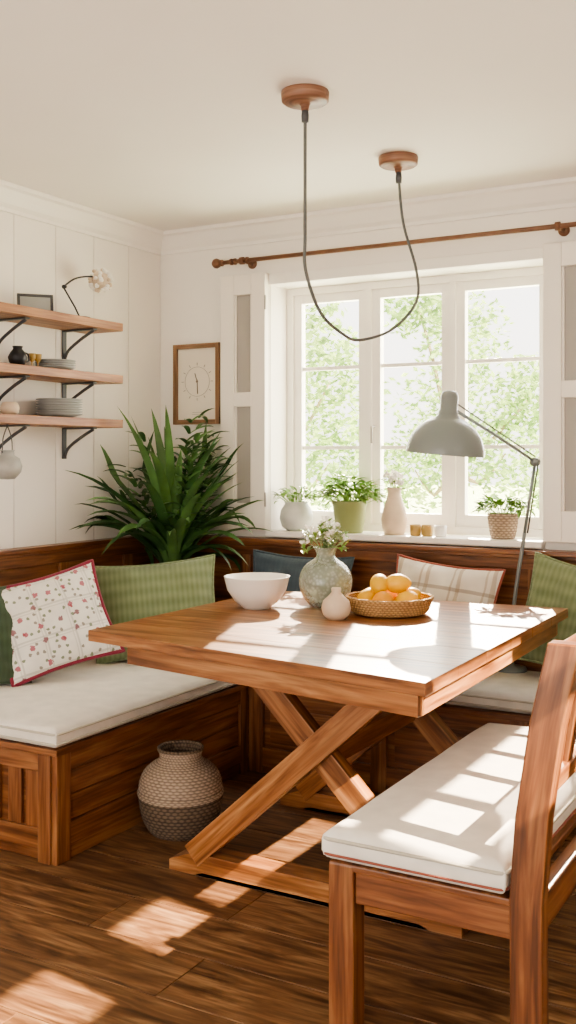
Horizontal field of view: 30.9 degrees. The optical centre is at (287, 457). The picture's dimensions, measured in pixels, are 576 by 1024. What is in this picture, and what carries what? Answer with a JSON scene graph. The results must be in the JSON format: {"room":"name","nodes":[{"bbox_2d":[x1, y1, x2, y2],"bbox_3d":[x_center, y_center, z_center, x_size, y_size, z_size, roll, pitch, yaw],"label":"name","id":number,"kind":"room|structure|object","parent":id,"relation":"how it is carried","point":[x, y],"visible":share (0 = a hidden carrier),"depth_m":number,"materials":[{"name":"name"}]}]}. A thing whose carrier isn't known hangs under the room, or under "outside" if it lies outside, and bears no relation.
{"room":"dining room","nodes":[
{"label":"dining room","id":0,"kind":"room"},
{"bbox_2d":[0,211,159,548],"bbox_3d":[-2.064,0.130,3.108,0.200,2.560,5.850,0,0,29],"label":"wall","id":1,"kind":"structure","parent":0,"point":[41,505],"depth_m":4.84,"materials":[{"name":"paint"}]},
{"bbox_2d":[0,302,122,358],"bbox_3d":[-1.138,-0.527,4.322,0.214,0.179,1.175,0,0,29],"label":"wooden shelf","id":2,"kind":"object","parent":1,"relation":"attached to","point":[19,314],"visible":0.91,"depth_m":4.49,"materials":[{"name":"brown wood"}]},
{"bbox_2d":[17,293,53,310],"bbox_3d":[-1.077,-0.656,4.446,0.150,0.088,0.037,0,0,-19],"label":"picture frame","id":3,"kind":"object","parent":2,"relation":"on","point":[41,301],"visible":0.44,"depth_m":4.45,"materials":[{"name":"metal"}]},
{"bbox_2d":[62,268,113,317],"bbox_3d":[-0.909,-0.745,4.703,0.120,0.256,0.312,0,0,29],"label":"lamp","id":4,"kind":"object","parent":2,"relation":"on","point":[102,280],"visible":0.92,"depth_m":4.76,"materials":[{"name":"metal"}]},
{"bbox_2d":[0,362,122,400],"bbox_3d":[-1.138,-0.288,4.322,0.214,0.179,1.175,0,0,29],"label":"wooden shelf","id":5,"kind":"object","parent":1,"relation":"attached to","point":[66,377],"visible":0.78,"depth_m":4.46,"materials":[{"name":"brown wood"}]},
{"bbox_2d":[8,346,29,364],"bbox_3d":[-1.122,-0.421,4.337,0.080,0.085,0.100,0,0,-3],"label":"metal pitcher","id":6,"kind":"object","parent":5,"relation":"on","point":[17,355],"visible":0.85,"depth_m":4.30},
{"bbox_2d":[28,353,35,365],"bbox_3d":[-1.080,-0.409,4.401,0.032,0.062,0.032,0,0,29],"label":"glass","id":7,"kind":"object","parent":5,"relation":"on","point":[32,355],"visible":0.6,"depth_m":4.39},
{"bbox_2d":[35,354,41,365],"bbox_3d":[-1.062,-0.409,4.432,0.032,0.062,0.032,0,0,29],"label":"glass","id":8,"kind":"object","parent":5,"relation":"on","point":[38,359],"visible":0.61,"depth_m":4.42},
{"bbox_2d":[34,359,75,369],"bbox_3d":[-1.011,-0.401,4.532,0.176,0.045,0.176,0,0,29],"label":"plate stack","id":9,"kind":"object","parent":5,"relation":"on","point":[67,364],"visible":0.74,"depth_m":4.46,"materials":[{"name":"white ceramic"}]},
{"bbox_2d":[0,414,122,458],"bbox_3d":[-1.138,-0.086,4.322,0.214,0.179,1.175,0,0,29],"label":"wooden shelf","id":10,"kind":"object","parent":1,"relation":"attached to","point":[14,420],"visible":0.99,"depth_m":4.46,"materials":[{"name":"brown wood"}]},
{"bbox_2d":[0,402,19,413],"bbox_3d":[-1.146,-0.203,4.295,0.080,0.055,0.080,0,0,29],"label":"ceramic jar","id":11,"kind":"object","parent":10,"relation":"on","point":[6,407],"visible":0.79,"depth_m":4.27,"materials":[{"name":"beige ceramic"}]},
{"bbox_2d":[0,424,21,479],"bbox_3d":[-1.147,-0.025,4.262,0.120,0.225,0.120,0,0,29],"label":"hanging pot","id":12,"kind":"object","parent":10,"relation":"hanging from","point":[10,464],"visible":1,"depth_m":4.23,"materials":[{"name":"grey ceramic"}]},
{"bbox_2d":[36,398,82,416],"bbox_3d":[-0.998,-0.216,4.550,0.200,0.081,0.200,0,0,29],"label":"bowls","id":13,"kind":"object","parent":10,"relation":"on","point":[59,407],"visible":0.94,"depth_m":4.47,"materials":[{"name":"white ceramic"}]},
{"bbox_2d":[0,179,163,255],"bbox_3d":[-1.954,-1.097,3.018,0.080,0.104,5.400,0,0,29],"label":"trim","id":14,"kind":"structure","parent":1,"relation":"attached to","point":[15,199],"depth_m":4.76,"materials":[{"name":"paint"}]},
{"bbox_2d":[66,406,272,571],"bbox_3d":[-0.560,0.317,4.750,0.712,1.128,0.902,0,0,29],"label":"plant","id":15,"kind":"object","parent":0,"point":[174,534],"visible":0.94,"depth_m":4.86,"materials":[{"name":"green plant"}]},
{"bbox_2d":[0,0,575,230],"bbox_3d":[-0.280,-1.200,2.099,4.300,0.100,5.850,0,0,29],"label":"ceiling","id":16,"kind":"structure","parent":0,"point":[164,115],"depth_m":3.37,"materials":[{"name":"paint"}]},
{"bbox_2d":[281,83,419,341],"bbox_3d":[0.239,-0.774,3.628,0.184,0.752,0.949,0,0,29],"label":"light","id":17,"kind":"object","parent":16,"relation":"hanging from","point":[304,97],"visible":1,"depth_m":3.29,"materials":[{"name":"brown wood"}]},
{"bbox_2d":[0,769,575,1023],"bbox_3d":[-0.292,1.380,2.077,3.900,0.060,5.400,0,0,29],"label":"floor","id":18,"kind":"structure","parent":0,"point":[110,933],"depth_m":2.87,"materials":[{"name":"brown oak plank"}]},
{"bbox_2d":[137,740,223,840],"bbox_3d":[-0.389,1.196,3.775,0.314,0.309,0.314,0,0,29],"label":"floor vase","id":19,"kind":"object","parent":18,"relation":"on","point":[180,792],"visible":0.98,"depth_m":3.67,"materials":[{"name":"brown wicker"}]},
{"bbox_2d":[0,535,575,865],"bbox_3d":[0.346,0.868,3.811,3.297,0.965,1.747,0,0,29],"label":"bench","id":20,"kind":"object","parent":18,"relation":"on","point":[57,804],"visible":0.39,"depth_m":4.18,"materials":[{"name":"brown wood"}]},
{"bbox_2d":[0,659,235,747],"bbox_3d":[-0.824,0.923,4.166,0.837,0.082,1.228,0,0,29],"label":"bench cushion","id":21,"kind":"object","parent":20,"relation":"on","point":[72,703],"visible":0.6,"depth_m":3.88,"materials":[{"name":"fabric"}]},
{"bbox_2d":[0,586,31,683],"bbox_3d":[-1.214,0.687,4.024,0.478,0.412,0.186,0,0,-42],"label":"throw pillow","id":22,"kind":"object","parent":21,"relation":"on","point":[6,651],"visible":0.5,"depth_m":4.05,"materials":[{"name":"fabric"}]},
{"bbox_2d":[1,559,125,686],"bbox_3d":[-0.941,0.657,4.192,0.552,0.471,0.207,0,0,-25],"label":"throw pillow","id":23,"kind":"object","parent":21,"relation":"on","point":[52,615],"visible":0.92,"depth_m":4.14,"materials":[{"name":"white fabric"}]},
{"bbox_2d":[95,554,214,663],"bbox_3d":[-0.575,0.662,4.581,0.586,0.462,0.206,0,0,-10],"label":"throw pillow","id":24,"kind":"object","parent":21,"relation":"on","point":[131,592],"visible":0.52,"depth_m":4.55,"materials":[{"name":"green fabric"}]},
{"bbox_2d":[443,671,540,713],"bbox_3d":[0.646,0.923,4.319,3.245,0.083,0.493,0,0,29],"label":"bench cushion","id":25,"kind":"object","parent":20,"relation":"on","point":[508,692],"visible":0.05,"depth_m":4.00,"materials":[{"name":"fabric"}]},
{"bbox_2d":[253,549,354,591],"bbox_3d":[0.043,0.660,4.762,0.523,0.465,0.165,0,0,24],"label":"throw pillow","id":26,"kind":"object","parent":25,"relation":"on","point":[263,561],"visible":0.23,"depth_m":4.80,"materials":[{"name":"blue fabric"}]},
{"bbox_2d":[396,554,505,603],"bbox_3d":[0.650,0.657,4.432,0.536,0.471,0.183,0,0,29],"label":"throw pillow","id":27,"kind":"object","parent":25,"relation":"on","point":[444,582],"visible":0.38,"depth_m":4.39,"materials":[{"name":"fabric"}]},
{"bbox_2d":[406,390,540,672],"bbox_3d":[0.733,0.308,4.234,0.582,1.154,0.313,0,0,-36],"label":"desk lamp","id":28,"kind":"object","parent":25,"relation":"on","point":[446,433],"visible":0.9,"depth_m":4.09,"materials":[{"name":"grey metal"}]},
{"bbox_2d":[517,552,575,664],"bbox_3d":[1.142,0.639,4.124,0.541,0.509,0.164,0,0,40],"label":"throw pillow","id":29,"kind":"object","parent":25,"relation":"on","point":[553,581],"visible":0.52,"depth_m":4.17,"materials":[{"name":"green fabric"}]},
{"bbox_2d":[88,591,567,937],"bbox_3d":[0.157,0.960,3.611,1.286,0.780,1.502,0,0,29],"label":"dining table","id":30,"kind":"object","parent":18,"relation":"on","point":[389,674],"visible":0.78,"depth_m":3.25,"materials":[{"name":"brown wood"}]},
{"bbox_2d":[224,572,289,609],"bbox_3d":[-0.118,0.509,3.960,0.252,0.122,0.252,0,0,29],"label":"serving bowl","id":31,"kind":"object","parent":30,"relation":"on","point":[251,590],"visible":1,"depth_m":3.88,"materials":[{"name":"white ceramic"}]},
{"bbox_2d":[299,546,352,607],"bbox_3d":[0.144,0.456,3.996,0.206,0.229,0.206,0,0,29],"label":"vase","id":32,"kind":"object","parent":30,"relation":"on","point":[317,578],"visible":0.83,"depth_m":3.93,"materials":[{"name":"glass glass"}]},
{"bbox_2d":[296,515,350,553],"bbox_3d":[0.130,0.375,4.020,0.206,0.311,0.218,0,0,-7],"label":"flower bouquet","id":33,"kind":"object","parent":32,"relation":"in","point":[329,533],"visible":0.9,"depth_m":3.98,"materials":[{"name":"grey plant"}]},
{"bbox_2d":[321,587,350,620],"bbox_3d":[0.170,0.514,3.688,0.106,0.112,0.106,0,0,29],"label":"bud vase","id":34,"kind":"object","parent":30,"relation":"on","point":[335,606],"visible":1,"depth_m":3.65,"materials":[{"name":"beige ceramic"}]},
{"bbox_2d":[345,591,433,617],"bbox_3d":[0.370,0.535,3.816,0.325,0.068,0.325,0,0,29],"label":"basket","id":35,"kind":"object","parent":30,"relation":"on","point":[376,608],"visible":0.81,"depth_m":3.69,"materials":[{"name":"brown wicker"}]},
{"bbox_2d":[357,574,420,600],"bbox_3d":[0.360,0.489,3.807,0.233,0.132,0.202,0,0,14],"label":"lemon","id":36,"kind":"object","parent":35,"relation":"in","point":[382,588],"visible":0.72,"depth_m":3.78,"materials":[{"name":"yellow food"}]},
{"bbox_2d":[329,634,575,1023],"bbox_3d":[0.634,0.870,2.811,0.590,0.960,1.150,0,0,29],"label":"bench","id":37,"kind":"object","parent":18,"relation":"on","point":[523,914],"visible":0.67,"depth_m":2.25,"materials":[{"name":"brown wood"}]},
{"bbox_2d":[322,723,575,893],"bbox_3d":[0.560,0.901,2.853,0.454,0.092,1.180,0,0,29],"label":"seat pad","id":38,"kind":"object","parent":37,"relation":"on","point":[451,819],"visible":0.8,"depth_m":2.50,"materials":[{"name":"fabric"}]},
{"bbox_2d":[160,207,575,550],"bbox_3d":[1.186,0.130,4.487,4.100,2.560,0.250,0,0,29],"label":"wall","id":39,"kind":"structure","parent":0,"point":[189,282],"depth_m":5.10,"materials":[{"name":"paint"}]},
{"bbox_2d":[173,342,219,424],"bbox_3d":[-0.458,-0.372,5.256,0.280,0.405,0.027,0,0,29],"label":"wall clock","id":40,"kind":"object","parent":39,"relation":"attached to","point":[196,367],"visible":0.96,"depth_m":5.26,"materials":[{"name":"brown wood"}]},
{"bbox_2d":[220,272,269,530],"bbox_3d":[-0.209,-0.273,5.100,0.263,1.245,0.054,0,0,29],"label":"window shutter","id":41,"kind":"object","parent":39,"relation":"attached to","point":[244,298],"visible":0.94,"depth_m":5.09,"materials":[{"name":"paint"}]},
{"bbox_2d":[161,177,575,254],"bbox_3d":[1.018,-1.097,4.392,3.900,0.104,0.080,0,0,29],"label":"trim","id":42,"kind":"structure","parent":39,"relation":"attached to","point":[555,193],"depth_m":4.72,"materials":[{"name":"paint"}]},
{"bbox_2d":[212,221,575,268],"bbox_3d":[0.766,-0.950,4.506,2.570,0.060,0.130,0,0,29],"label":"curtain rod","id":43,"kind":"object","parent":39,"relation":"attached to","point":[563,229],"visible":1,"depth_m":4.62,"materials":[{"name":"brown wood"}]},
{"bbox_2d":[265,529,544,548],"bbox_3d":[0.526,0.364,4.776,1.343,0.029,0.214,0,0,29],"label":"windowsill","id":44,"kind":"object","parent":39,"relation":"attached to","point":[470,540],"visible":0.65,"depth_m":4.62,"materials":[{"name":"paint"}]},
{"bbox_2d":[274,485,321,530],"bbox_3d":[0.044,0.242,5.033,0.254,0.217,0.197,0,0,29],"label":"potted trailing plant","id":45,"kind":"object","parent":44,"relation":"on","point":[294,515],"visible":0.98,"depth_m":4.98,"materials":[{"name":"green plant"}]},
{"bbox_2d":[314,473,386,533],"bbox_3d":[0.290,0.210,4.887,0.362,0.279,0.246,0,0,29],"label":"potted herb","id":46,"kind":"object","parent":44,"relation":"on","point":[350,513],"visible":0.99,"depth_m":4.83,"materials":[{"name":"green ceramic"}]},
{"bbox_2d":[377,470,407,534],"bbox_3d":[0.490,0.202,4.771,0.138,0.297,0.127,0,0,-32],"label":"flower vase","id":47,"kind":"object","parent":44,"relation":"on","point":[394,516],"visible":1,"depth_m":4.74,"materials":[{"name":"beige ceramic"}]},
{"bbox_2d":[410,524,420,535],"bbox_3d":[0.574,0.325,4.695,0.054,0.050,0.054,0,0,29],"label":"votive candle","id":48,"kind":"object","parent":44,"relation":"on","point":[415,529],"visible":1,"depth_m":4.67,"materials":[{"name":"orange glass"}]},
{"bbox_2d":[421,525,432,536],"bbox_3d":[0.622,0.325,4.668,0.054,0.050,0.054,0,0,29],"label":"votive candle","id":49,"kind":"object","parent":44,"relation":"on","point":[426,530],"visible":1,"depth_m":4.64,"materials":[{"name":"orange glass"}]},
{"bbox_2d":[435,525,446,536],"bbox_3d":[0.679,0.325,4.636,0.054,0.050,0.054,0,0,29],"label":"votive candle","id":50,"kind":"object","parent":44,"relation":"on","point":[440,530],"visible":1,"depth_m":4.61,"materials":[{"name":"white ceramic"}]},
{"bbox_2d":[471,493,535,538],"bbox_3d":[0.935,0.252,4.522,0.285,0.197,0.198,0,0,29],"label":"potted plant","id":51,"kind":"object","parent":44,"relation":"on","point":[501,525],"visible":0.99,"depth_m":4.48,"materials":[{"name":"beige wicker"}]},
{"bbox_2d":[269,247,542,284],"bbox_3d":[0.497,-0.865,4.726,1.435,0.050,0.012,0,0,29],"label":"trim","id":52,"kind":"structure","parent":39,"relation":"attached to","point":[536,253],"depth_m":4.69,"materials":[{"name":"paint"}]},
{"bbox_2d":[287,266,542,537],"bbox_3d":[0.591,-0.245,4.892,1.345,1.190,0.101,0,0,29],"label":"window","id":53,"kind":"structure","parent":39,"relation":"in","point":[454,289],"depth_m":4.94,"materials":[{"name":"paint"}]},
{"bbox_2d":[543,240,575,542],"bbox_3d":[1.191,-0.273,4.308,0.269,1.245,0.054,0,0,29],"label":"window shutter","id":54,"kind":"object","parent":39,"relation":"attached to","point":[559,258],"visible":1,"depth_m":4.33,"materials":[{"name":"paint"}]},
{"label":"outside","id":55,"kind":"structure","parent":0,"visible":0},
{"bbox_2d":[305,483,538,537],"bbox_3d":[14.187,1.750,31.629,80.000,0.001,59.700,0,0,30],"label":"lawn","id":56,"kind":"structure","parent":55,"point":[478,490],"depth_m":42.95,"materials":[{"name":"green plant"}]},
{"bbox_2d":[305,302,395,510],"bbox_3d":[-0.195,-0.583,12.288,3.225,4.675,1.968,0,0,29],"label":"tree","id":57,"kind":"object","parent":56,"relation":"on","point":[318,349],"visible":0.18,"depth_m":11.71,"materials":[{"name":"green plant"}]},
{"bbox_2d":[384,291,538,534],"bbox_3d":[2.117,-0.351,12.400,2.546,4.212,1.509,0,0,29],"label":"tree","id":58,"kind":"object","parent":56,"relation":"on","point":[526,395],"visible":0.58,"depth_m":12.36,"materials":[{"name":"green plant"}]},
{"bbox_2d":[520,477,538,515],"bbox_3d":[3.951,0.468,12.558,2.419,2.576,1.267,0,0,29],"label":"tree","id":59,"kind":"object","parent":56,"relation":"on","point":[537,480],"visible":0.08,"depth_m":12.85,"materials":[{"name":"green plant"}]}
]}

